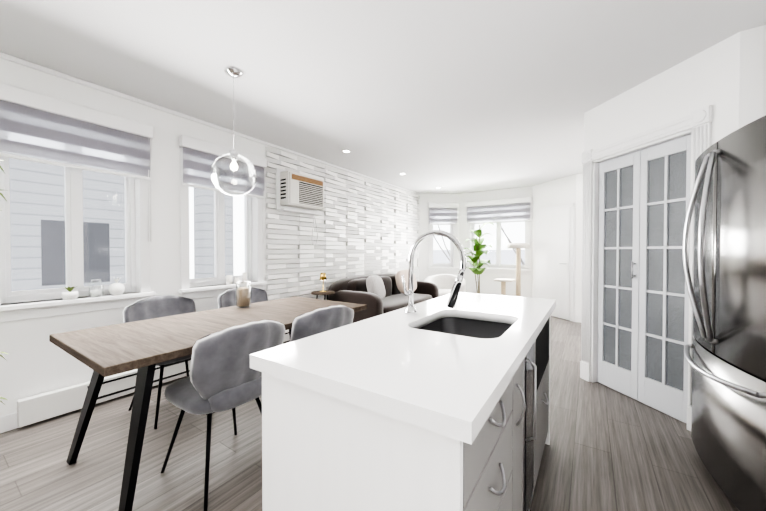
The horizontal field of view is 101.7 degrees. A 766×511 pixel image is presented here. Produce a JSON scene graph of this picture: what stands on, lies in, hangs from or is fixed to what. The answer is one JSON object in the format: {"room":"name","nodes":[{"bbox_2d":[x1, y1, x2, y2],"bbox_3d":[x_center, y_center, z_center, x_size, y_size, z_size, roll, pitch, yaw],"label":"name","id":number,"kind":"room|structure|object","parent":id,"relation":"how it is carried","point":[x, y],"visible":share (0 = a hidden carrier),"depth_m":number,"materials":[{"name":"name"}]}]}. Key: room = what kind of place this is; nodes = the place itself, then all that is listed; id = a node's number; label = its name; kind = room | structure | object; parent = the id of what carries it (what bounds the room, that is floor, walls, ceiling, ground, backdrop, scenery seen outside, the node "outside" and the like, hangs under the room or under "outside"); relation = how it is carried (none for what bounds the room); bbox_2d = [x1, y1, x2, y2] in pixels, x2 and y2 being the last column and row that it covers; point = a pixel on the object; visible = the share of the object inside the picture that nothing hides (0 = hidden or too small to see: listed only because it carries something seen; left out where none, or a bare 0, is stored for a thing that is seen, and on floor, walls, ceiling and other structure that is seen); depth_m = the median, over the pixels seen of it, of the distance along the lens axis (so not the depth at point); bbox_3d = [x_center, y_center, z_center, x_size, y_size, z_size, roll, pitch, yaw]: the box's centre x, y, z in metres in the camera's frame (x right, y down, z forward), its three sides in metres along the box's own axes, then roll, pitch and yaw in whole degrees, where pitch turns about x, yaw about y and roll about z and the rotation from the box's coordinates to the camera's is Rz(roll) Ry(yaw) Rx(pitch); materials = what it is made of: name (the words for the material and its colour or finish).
{"room":"open-plan kitchen","nodes":[
{"label":"open-plan kitchen","id":0,"kind":"room"},
{"bbox_2d":[0,58,416,416],"bbox_3d":[-1.724,-0.101,3.602,0.250,2.550,8.850,1,1,34],"label":"wall","id":1,"kind":"structure","parent":0,"point":[37,362],"depth_m":2.60,"materials":[{"name":"paint"}]},
{"bbox_2d":[0,111,135,303],"bbox_3d":[-2.462,-0.340,2.486,0.070,1.340,0.780,1,1,34],"label":"window","id":2,"kind":"structure","parent":1,"relation":"in","point":[74,202],"depth_m":2.45,"materials":[{"name":"plastic"}]},
{"bbox_2d":[0,82,152,241],"bbox_3d":[-2.313,-0.629,2.383,0.063,1.020,0.950,1,1,34],"label":"window blind","id":3,"kind":"object","parent":2,"relation":"attached to","point":[34,105],"visible":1,"depth_m":2.33,"materials":[{"name":"grey fabric"}]},
{"bbox_2d":[0,143,155,322],"bbox_3d":[-2.366,-0.319,2.422,0.160,1.530,0.970,1,1,34],"label":"window frame","id":4,"kind":"structure","parent":1,"relation":"attached to","point":[29,310],"depth_m":2.52,"materials":[{"name":"white wood"}]},
{"bbox_2d":[61,286,78,299],"bbox_3d":[-2.366,0.284,2.358,0.100,0.094,0.100,1,1,34],"label":"succulent pot","id":5,"kind":"object","parent":4,"relation":"on","point":[69,294],"visible":1,"depth_m":2.34,"materials":[{"name":"white ceramic"}]},
{"bbox_2d":[88,279,103,297],"bbox_3d":[-2.283,0.259,2.483,0.090,0.140,0.090,1,1,34],"label":"glass jar","id":6,"kind":"object","parent":4,"relation":"on","point":[95,293],"visible":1,"depth_m":2.47,"materials":[{"name":"clear glass"}]},
{"bbox_2d":[109,277,124,294],"bbox_3d":[-2.211,0.254,2.591,0.104,0.147,0.101,1,1,34],"label":"pineapple","id":7,"kind":"object","parent":4,"relation":"on","point":[116,288],"visible":1,"depth_m":2.56,"materials":[{"name":"white ceramic"}]},
{"bbox_2d":[17,330,289,427],"bbox_3d":[-1.816,1.071,3.168,0.062,0.180,2.480,1,1,34],"label":"baseboard heater","id":8,"kind":"object","parent":1,"relation":"attached to","point":[42,406],"visible":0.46,"depth_m":2.37,"materials":[{"name":"white metal"}]},
{"bbox_2d":[0,52,419,194],"bbox_3d":[-1.608,-1.357,3.507,0.030,0.035,8.850,1,1,34],"label":"crown molding","id":9,"kind":"structure","parent":1,"relation":"attached to","point":[68,77],"depth_m":2.81,"materials":[{"name":"white wood"}]},
{"bbox_2d":[188,155,251,286],"bbox_3d":[-1.816,-0.354,3.461,0.070,1.340,0.760,1,1,34],"label":"window","id":10,"kind":"structure","parent":1,"relation":"in","point":[219,277],"depth_m":3.45,"materials":[{"name":"plastic"}]},
{"bbox_2d":[179,135,266,243],"bbox_3d":[-1.667,-0.642,3.358,0.063,1.020,0.930,1,1,34],"label":"window blind","id":11,"kind":"object","parent":10,"relation":"attached to","point":[195,149],"visible":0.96,"depth_m":3.23,"materials":[{"name":"grey fabric"}]},
{"bbox_2d":[178,146,266,298],"bbox_3d":[-1.720,-0.333,3.397,0.160,1.530,0.950,1,1,34],"label":"window frame","id":12,"kind":"structure","parent":1,"relation":"attached to","point":[187,291],"depth_m":3.06,"materials":[{"name":"white wood"}]},
{"bbox_2d":[226,275,234,284],"bbox_3d":[-1.675,0.266,3.400,0.060,0.100,0.058,1,1,34],"label":"candle","id":13,"kind":"object","parent":12,"relation":"on","point":[228,277],"depth_m":3.38,"materials":[{"name":"white wax"}]},
{"bbox_2d":[242,272,246,281],"bbox_3d":[-1.576,0.254,3.550,0.044,0.120,0.043,1,1,34],"label":"candle","id":14,"kind":"object","parent":12,"relation":"on","point":[244,275],"depth_m":3.54,"materials":[{"name":"white wax"}]},
{"bbox_2d":[0,315,581,432],"bbox_3d":[0.774,1.138,2.275,5.400,0.110,9.370,1,1,34],"label":"baseboard","id":15,"kind":"structure","parent":1,"relation":"attached to","point":[8,422],"depth_m":2.13,"materials":[{"name":"white wood"}]},
{"bbox_2d":[265,146,419,329],"bbox_3d":[-0.289,-0.107,5.503,0.042,2.510,4.085,1,1,34],"label":"wall panel","id":16,"kind":"object","parent":1,"relation":"attached to","point":[365,226],"visible":0.5,"depth_m":4.82,"materials":[{"name":"white stone"}]},
{"bbox_2d":[276,168,323,244],"bbox_3d":[-1.058,-0.616,4.142,0.197,0.954,0.720,1,1,34],"label":"air conditioner","id":17,"kind":"object","parent":16,"relation":"attached to","point":[298,193],"visible":1,"depth_m":3.99,"materials":[{"name":"white plastic"}]},
{"bbox_2d":[0,316,739,510],"bbox_3d":[0.912,1.240,2.485,6.200,0.100,10.470,1,1,34],"label":"floor","id":18,"kind":"structure","parent":0,"point":[608,449],"depth_m":1.83,"materials":[{"name":"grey wood"}]},
{"bbox_2d":[0,160,7,404],"bbox_3d":[-2.467,0.321,1.437,0.750,1.767,1.018,1,1,34],"label":"potted plant","id":19,"kind":"object","parent":18,"relation":"on","point":[1,194],"visible":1,"depth_m":1.90,"materials":[{"name":"green plant"}]},
{"bbox_2d":[123,295,195,428],"bbox_3d":[-1.670,0.764,2.468,0.563,0.859,0.504,1,1,34],"label":"chair","id":20,"kind":"object","parent":18,"relation":"on","point":[159,306],"visible":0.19,"depth_m":2.52,"materials":[{"name":"fabric"}]},
{"bbox_2d":[49,296,366,510],"bbox_3d":[-1.020,0.818,2.278,0.920,0.750,1.800,1,1,34],"label":"dining table","id":21,"kind":"object","parent":18,"relation":"on","point":[143,347],"visible":0.81,"depth_m":1.71,"materials":[{"name":"brown wood"}]},
{"bbox_2d":[236,281,250,307],"bbox_3d":[-1.182,0.329,2.643,0.120,0.215,0.120,1,1,34],"label":"jar","id":22,"kind":"object","parent":21,"relation":"on","point":[243,295],"visible":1,"depth_m":2.60,"materials":[{"name":"clear glass"}]},
{"bbox_2d":[161,320,284,510],"bbox_3d":[-0.880,0.773,1.753,0.563,0.859,0.504,1,1,34],"label":"chair","id":23,"kind":"object","parent":18,"relation":"on","point":[223,376],"visible":0.83,"depth_m":1.56,"materials":[{"name":"fabric"}]},
{"bbox_2d":[217,287,267,307],"bbox_3d":[-1.277,0.755,3.089,0.576,0.859,0.514,1,1,34],"label":"chair","id":24,"kind":"object","parent":18,"relation":"on","point":[227,298],"visible":0.08,"depth_m":3.14,"materials":[{"name":"fabric"}]},
{"bbox_2d":[290,305,353,341],"bbox_3d":[-0.536,0.767,2.249,0.583,0.859,0.527,1,1,34],"label":"chair","id":25,"kind":"object","parent":18,"relation":"on","point":[314,322],"visible":0.19,"depth_m":2.01,"materials":[{"name":"fabric"}]},
{"bbox_2d":[311,290,334,299],"bbox_3d":[-0.824,0.833,4.295,0.320,0.666,0.320,1,1,34],"label":"side table","id":26,"kind":"object","parent":18,"relation":"on","point":[327,293],"visible":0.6,"depth_m":4.22,"materials":[{"name":"brown wood"}]},
{"bbox_2d":[319,273,326,291],"bbox_3d":[-0.824,0.368,4.289,0.100,0.262,0.100,1,1,34],"label":"table lamp","id":27,"kind":"object","parent":26,"relation":"on","point":[323,276],"visible":1,"depth_m":4.26,"materials":[{"name":"gold metal"}]},
{"bbox_2d":[328,273,438,322],"bbox_3d":[0.098,0.743,5.177,0.940,0.820,2.050,1,1,34],"label":"sofa","id":28,"kind":"object","parent":18,"relation":"on","point":[351,289],"visible":0.46,"depth_m":4.62,"materials":[{"name":"fabric"}]},
{"bbox_2d":[366,275,385,298],"bbox_3d":[-0.104,0.484,4.689,0.202,0.377,0.459,0,1,21],"label":"sofa pillow","id":29,"kind":"object","parent":28,"relation":"on","point":[375,284],"visible":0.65,"depth_m":4.56,"materials":[{"name":"white fabric"}]},
{"bbox_2d":[395,269,416,293],"bbox_3d":[0.410,0.454,5.464,0.203,0.414,0.480,1,1,42],"label":"sofa pillow","id":30,"kind":"object","parent":28,"relation":"on","point":[398,278],"visible":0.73,"depth_m":5.33,"materials":[{"name":"beige fabric"}]},
{"bbox_2d":[257,306,555,510],"bbox_3d":[0.363,0.764,1.447,0.648,0.880,1.655,1,1,34],"label":"kitchen island","id":31,"kind":"object","parent":18,"relation":"on","point":[320,453],"depth_m":0.80,"materials":[{"name":"white wood"}]},
{"bbox_2d":[250,294,556,445],"bbox_3d":[0.352,0.304,1.445,0.660,0.040,1.700,1,1,34],"label":"island countertop","id":32,"kind":"structure","parent":31,"relation":"on","point":[442,383],"depth_m":0.85,"materials":[{"name":"white stone"}]},
{"bbox_2d":[402,230,469,313],"bbox_3d":[0.228,0.083,1.434,0.312,0.402,0.110,1,1,34],"label":"faucet","id":33,"kind":"object","parent":32,"relation":"on","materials":[{"name":"silver metal"}]},
{"bbox_2d":[422,314,509,337],"bbox_3d":[0.359,0.424,1.358,0.394,0.222,0.494,1,1,34],"label":"sink","id":34,"kind":"object","parent":32,"relation":"in","point":[456,323],"depth_m":1.58,"materials":[{"name":"black metal"}]},
{"bbox_2d":[424,274,465,296],"bbox_3d":[1.282,0.777,6.464,0.844,0.723,0.753,1,1,34],"label":"armchair","id":35,"kind":"object","parent":18,"relation":"on","point":[444,283],"visible":0.33,"depth_m":6.66,"materials":[{"name":"fabric"}]},
{"bbox_2d":[464,222,493,293],"bbox_3d":[1.899,0.233,6.333,0.787,1.808,0.717,1,1,34],"label":"plant","id":36,"kind":"object","parent":18,"relation":"on","point":[478,247],"visible":0.73,"depth_m":6.27,"materials":[{"name":"green plant"}]},
{"bbox_2d":[494,243,529,296],"bbox_3d":[2.582,0.448,6.220,0.645,1.380,0.440,1,1,34],"label":"cat tree","id":37,"kind":"object","parent":18,"relation":"on","point":[518,247],"visible":0.71,"depth_m":6.12,"materials":[{"name":"fabric"}]},
{"bbox_2d":[683,115,765,510],"bbox_3d":[1.955,0.314,1.452,0.788,1.780,0.880,0,1,28],"label":"fridge","id":38,"kind":"object","parent":18,"relation":"on","point":[727,297],"visible":1,"depth_m":1.46,"materials":[{"name":"silver metal"}]},
{"bbox_2d":[0,0,765,193],"bbox_3d":[0.912,-1.410,2.448,6.200,0.100,10.470,1,1,34],"label":"ceiling","id":39,"kind":"structure","parent":0,"point":[450,96],"depth_m":2.21,"materials":[{"name":"paint"}]},
{"bbox_2d":[210,67,256,195],"bbox_3d":[-1.104,-0.900,2.309,0.310,0.915,0.310,1,1,34],"label":"pendant lamp","id":40,"kind":"object","parent":39,"relation":"hanging from","point":[233,72],"visible":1,"depth_m":2.30,"materials":[{"name":"clear glass"}]},
{"bbox_2d":[419,194,458,280],"bbox_3d":[1.292,-0.152,7.347,0.937,2.550,0.250,0,1,0],"label":"wall","id":41,"kind":"structure","parent":0,"point":[424,201],"depth_m":7.21,"materials":[{"name":"paint"}]},
{"bbox_2d":[432,210,452,266],"bbox_3d":[1.381,-0.407,7.344,0.520,1.340,0.070,0,1,0],"label":"window","id":42,"kind":"structure","parent":41,"relation":"in","point":[450,264],"depth_m":7.32,"materials":[{"name":"plastic"}]},
{"bbox_2d":[428,203,458,238],"bbox_3d":[1.382,-0.695,7.161,0.690,1.020,0.063,0,1,0],"label":"window blind","id":43,"kind":"object","parent":42,"relation":"attached to","point":[434,207],"visible":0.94,"depth_m":7.15,"materials":[{"name":"grey fabric"}]},
{"bbox_2d":[427,208,458,271],"bbox_3d":[1.381,-0.386,7.229,0.710,1.530,0.160,0,1,0],"label":"window frame","id":44,"kind":"structure","parent":41,"relation":"attached to","point":[442,269],"depth_m":7.20,"materials":[{"name":"white wood"}]},
{"bbox_2d":[459,186,531,296],"bbox_3d":[2.472,-0.146,6.902,1.540,2.550,0.250,1,1,34],"label":"wall","id":45,"kind":"structure","parent":0,"point":[489,284],"depth_m":6.84,"materials":[{"name":"paint"}]},
{"bbox_2d":[466,202,531,274],"bbox_3d":[2.480,-0.379,6.756,1.370,1.530,0.160,1,1,34],"label":"window frame","id":46,"kind":"structure","parent":45,"relation":"attached to","point":[528,270],"depth_m":6.57,"materials":[{"name":"white wood"}]},
{"bbox_2d":[472,205,526,268],"bbox_3d":[2.543,-0.400,6.852,1.180,1.340,0.070,1,1,34],"label":"window","id":47,"kind":"structure","parent":45,"relation":"in","point":[498,264],"depth_m":6.82,"materials":[{"name":"plastic"}]},
{"bbox_2d":[466,197,531,223],"bbox_3d":[2.445,-0.688,6.699,1.350,1.020,0.063,1,1,34],"label":"window blind","id":48,"kind":"object","parent":47,"relation":"attached to","point":[510,203],"visible":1,"depth_m":6.65,"materials":[{"name":"grey fabric"}]},
{"bbox_2d":[532,174,575,314],"bbox_3d":[3.305,-0.132,5.912,0.250,2.550,1.028,0,1,-16],"label":"wall","id":49,"kind":"structure","parent":0,"point":[560,191],"depth_m":5.82,"materials":[{"name":"paint"}]},
{"bbox_2d":[534,203,573,321],"bbox_3d":[3.182,0.113,5.856,0.708,2.060,0.612,1,1,34],"label":"door","id":50,"kind":"structure","parent":49,"relation":"attached to","point":[553,252],"depth_m":5.75,"materials":[{"name":"white paint"}]},
{"bbox_2d":[575,173,582,315],"bbox_3d":[4.457,-0.117,4.784,2.550,2.550,0.250,1,1,34],"label":"wall","id":51,"kind":"structure","parent":0,"point":[578,269],"depth_m":5.36,"materials":[{"name":"paint"}]},
{"bbox_2d":[584,32,739,323],"bbox_3d":[2.103,-0.085,2.466,0.120,2.550,1.131,0,1,-11],"label":"wall","id":52,"kind":"structure","parent":0,"point":[708,76],"depth_m":2.21,"materials":[{"name":"paint"}]},
{"bbox_2d":[597,151,640,399],"bbox_3d":[2.052,0.165,2.717,0.289,2.032,0.296,1,1,34],"label":"french door","id":53,"kind":"structure","parent":52,"relation":"in","point":[618,271],"depth_m":2.70,"materials":[{"name":"paint"}]},
{"bbox_2d":[580,105,712,430],"bbox_3d":[2.069,0.106,2.528,0.162,2.167,1.002,0,1,-11],"label":"door frame","id":54,"kind":"structure","parent":52,"relation":"attached to","point":[696,125],"depth_m":2.88,"materials":[{"name":"white wood"}]},
{"bbox_2d":[638,135,690,422],"bbox_3d":[2.130,0.170,2.347,0.035,2.032,0.378,0,1,-11],"label":"french door","id":55,"kind":"structure","parent":52,"relation":"in","point":[665,174],"depth_m":2.35,"materials":[{"name":"paint"}]},
{"bbox_2d":[739,25,765,128],"bbox_3d":[2.460,-0.075,1.770,0.650,2.550,0.120,1,1,34],"label":"wall","id":56,"kind":"structure","parent":0,"point":[752,95],"depth_m":1.86,"materials":[{"name":"paint"}]},
{"label":"outside","id":57,"kind":"structure","parent":0,"visible":0},
{"bbox_2d":[9,152,233,290],"bbox_3d":[-5.933,0.675,3.552,2.000,7.000,7.700,1,1,34],"label":"siding","id":58,"kind":"object","parent":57,"point":[104,241],"depth_m":5.10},
{"bbox_2d":[433,250,524,264],"bbox_3d":[6.948,1.809,19.206,9.000,4.300,2.000,1,1,34],"label":"building","id":59,"kind":"structure","parent":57,"point":[507,255],"depth_m":18.32,"materials":[{"name":"white"}]},
{"bbox_2d":[433,214,524,264],"bbox_3d":[5.060,-0.430,12.330,11.465,8.971,3.933,1,1,34],"label":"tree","id":60,"kind":"object","parent":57,"point":[508,239],"depth_m":12.85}
]}

